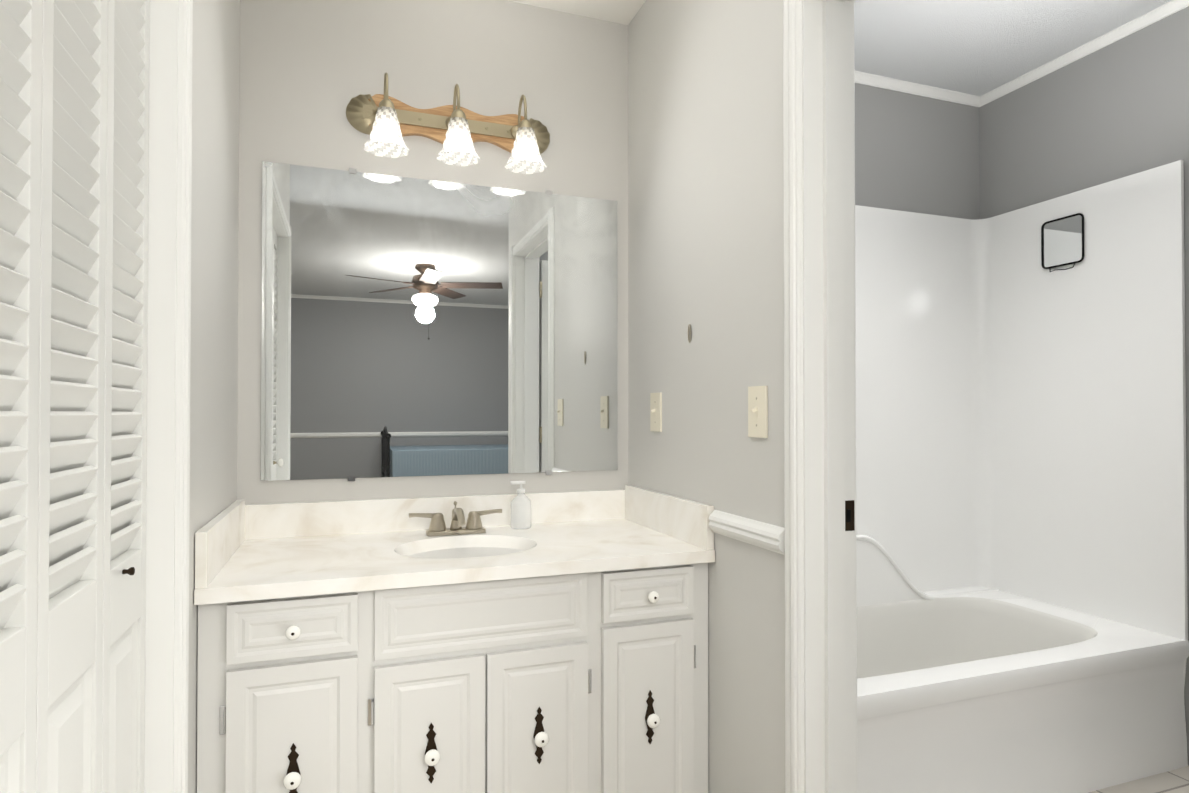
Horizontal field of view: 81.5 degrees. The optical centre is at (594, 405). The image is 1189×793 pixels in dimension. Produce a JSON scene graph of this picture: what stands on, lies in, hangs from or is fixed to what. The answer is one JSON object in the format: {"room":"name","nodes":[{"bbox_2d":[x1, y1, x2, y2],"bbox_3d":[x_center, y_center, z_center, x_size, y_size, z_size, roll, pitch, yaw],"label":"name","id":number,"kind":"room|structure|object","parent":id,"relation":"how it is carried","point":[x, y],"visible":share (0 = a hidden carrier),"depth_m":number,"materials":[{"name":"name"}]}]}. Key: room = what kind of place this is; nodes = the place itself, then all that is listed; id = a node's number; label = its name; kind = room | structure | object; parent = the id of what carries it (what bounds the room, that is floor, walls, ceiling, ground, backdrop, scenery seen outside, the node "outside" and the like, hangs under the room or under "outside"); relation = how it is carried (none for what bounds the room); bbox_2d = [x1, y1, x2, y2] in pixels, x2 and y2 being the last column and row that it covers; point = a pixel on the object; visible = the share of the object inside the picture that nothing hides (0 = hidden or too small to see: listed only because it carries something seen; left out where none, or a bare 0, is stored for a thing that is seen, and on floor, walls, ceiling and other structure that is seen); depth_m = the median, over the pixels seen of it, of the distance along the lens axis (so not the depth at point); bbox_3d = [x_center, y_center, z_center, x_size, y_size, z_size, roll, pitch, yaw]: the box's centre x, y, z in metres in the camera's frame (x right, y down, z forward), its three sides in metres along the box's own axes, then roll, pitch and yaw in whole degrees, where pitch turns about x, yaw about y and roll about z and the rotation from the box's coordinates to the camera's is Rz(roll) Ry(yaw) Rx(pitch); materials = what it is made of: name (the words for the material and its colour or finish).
{"room":"bathroom","nodes":[
{"label":"bathroom","id":0,"kind":"room"},
{"bbox_2d":[188,0,247,792],"bbox_3d":[-0.749,-0.094,1.091,0.120,2.550,1.595,0,-1,-20],"label":"wall","id":1,"kind":"structure","parent":0,"point":[219,192],"depth_m":1.54,"materials":[{"name":"white paint"}]},
{"bbox_2d":[0,0,149,792],"bbox_3d":[-0.602,0.160,0.756,0.075,2.010,0.865,0,-1,-20],"label":"bifold closet door","id":2,"kind":"structure","parent":1,"relation":"in","point":[74,129],"depth_m":0.86,"materials":[{"name":"white paint"}]},
{"bbox_2d":[244,0,623,504],"bbox_3d":[-0.842,-0.085,1.969,1.980,2.550,0.120,0,-1,-20],"label":"wall","id":3,"kind":"structure","parent":0,"point":[307,59],"depth_m":2.04,"materials":[{"name":"white paint"}]},
{"bbox_2d":[261,161,617,480],"bbox_3d":[-0.417,-0.229,2.055,1.042,0.887,0.008,0,-1,-20],"label":"vanity mirror","id":4,"kind":"object","parent":3,"relation":"attached to","point":[416,327],"visible":1,"depth_m":2.03,"materials":[{"name":"grey mirror"}]},
{"bbox_2d":[346,73,549,173],"bbox_3d":[-0.395,-0.813,1.980,0.602,0.228,0.176,0,-1,-20],"label":"sconce","id":5,"kind":"object","parent":3,"relation":"attached to","point":[386,122],"visible":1,"depth_m":1.99,"materials":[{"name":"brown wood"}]},
{"bbox_2d":[508,0,1171,95],"bbox_3d":[0.809,-1.382,-0.569,6.200,0.210,6.600,0,-1,-20],"label":"ceiling","id":6,"kind":"structure","parent":0,"point":[977,47],"depth_m":2.50,"materials":[{"name":"white paint"}]},
{"bbox_2d":[624,0,1188,792],"bbox_3d":[0.456,-0.090,1.464,0.120,2.550,1.710,0,-1,-20],"label":"wall","id":7,"kind":"structure","parent":0,"point":[662,120],"depth_m":1.90,"materials":[{"name":"white paint"}]},
{"bbox_2d":[650,392,661,431],"bbox_3d":[0.175,0.019,2.034,0.019,0.114,0.070,0,-1,-20],"label":"light switch","id":8,"kind":"object","parent":7,"relation":"attached to","point":[655,411],"visible":1,"depth_m":2.03,"materials":[{"name":"beige plastic"}]},
{"bbox_2d":[144,0,1188,792],"bbox_3d":[0.809,-0.112,-0.583,5.800,2.550,6.200,0,-1,-20],"label":"trim","id":9,"kind":"structure","parent":7,"relation":"attached to","point":[814,542],"depth_m":1.39,"materials":[{"name":"white"}]},
{"bbox_2d":[845,500,854,530],"bbox_3d":[0.520,0.225,1.413,0.029,0.062,0.002,0,-1,-20],"label":"strike plate","id":10,"kind":"object","parent":9,"relation":"attached to","point":[849,516],"visible":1,"depth_m":1.41,"materials":[{"name":"brown metal"}]},
{"bbox_2d":[688,324,690,342],"bbox_3d":[0.253,-0.193,1.839,0.003,0.050,0.017,0,-1,-20],"label":"hook","id":11,"kind":"object","parent":7,"relation":"attached to","point":[689,340],"visible":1,"depth_m":1.84,"materials":[{"name":"grey metal"}]},
{"bbox_2d":[748,386,767,437],"bbox_3d":[0.356,0.014,1.531,0.019,0.114,0.070,0,-1,-20],"label":"light switch","id":12,"kind":"object","parent":7,"relation":"attached to","point":[757,411],"visible":1,"depth_m":1.52,"materials":[{"name":"beige plastic"}]},
{"bbox_2d":[1089,765,1188,792],"bbox_3d":[0.809,1.211,-0.597,6.200,0.104,6.600,0,-1,-20],"label":"floor","id":13,"kind":"structure","parent":0,"point":[1175,781],"depth_m":2.16,"materials":[{"name":"beige tile"}]},
{"bbox_2d":[194,485,714,792],"bbox_3d":[-0.328,0.719,1.772,1.136,0.938,0.580,0,-1,-20],"label":"bathroom vanity","id":14,"kind":"object","parent":13,"relation":"on","point":[560,645],"visible":1,"depth_m":1.56,"materials":[{"name":"white paint"}]},
{"bbox_2d":[409,501,501,535],"bbox_3d":[-0.376,0.315,1.904,0.260,0.088,0.142,0,-1,-20],"label":"faucet","id":15,"kind":"object","parent":14,"relation":"on","point":[437,526],"visible":1,"depth_m":1.92,"materials":[{"name":"silver metal"}]},
{"bbox_2d":[510,481,531,528],"bbox_3d":[-0.217,0.291,2.035,0.062,0.138,0.061,0,-1,-20],"label":"soap bottle","id":16,"kind":"object","parent":14,"relation":"on","point":[520,490],"visible":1,"depth_m":2.02,"materials":[{"name":"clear plastic"}]},
{"bbox_2d":[855,160,1188,792],"bbox_3d":[1.062,0.188,2.375,1.628,2.006,0.788,0,-1,-20],"label":"bathtub","id":17,"kind":"object","parent":13,"relation":"on","point":[1021,549],"visible":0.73,"depth_m":2.61,"materials":[{"name":"white plastic"}]},
{"bbox_2d":[1041,213,1083,271],"bbox_3d":[1.799,-0.622,2.659,0.020,0.208,0.167,0,-1,-20],"label":"mirror","id":18,"kind":"object","parent":17,"relation":"attached to","point":[1062,241],"visible":1,"depth_m":2.66,"materials":[{"name":"black metal"}]}
]}

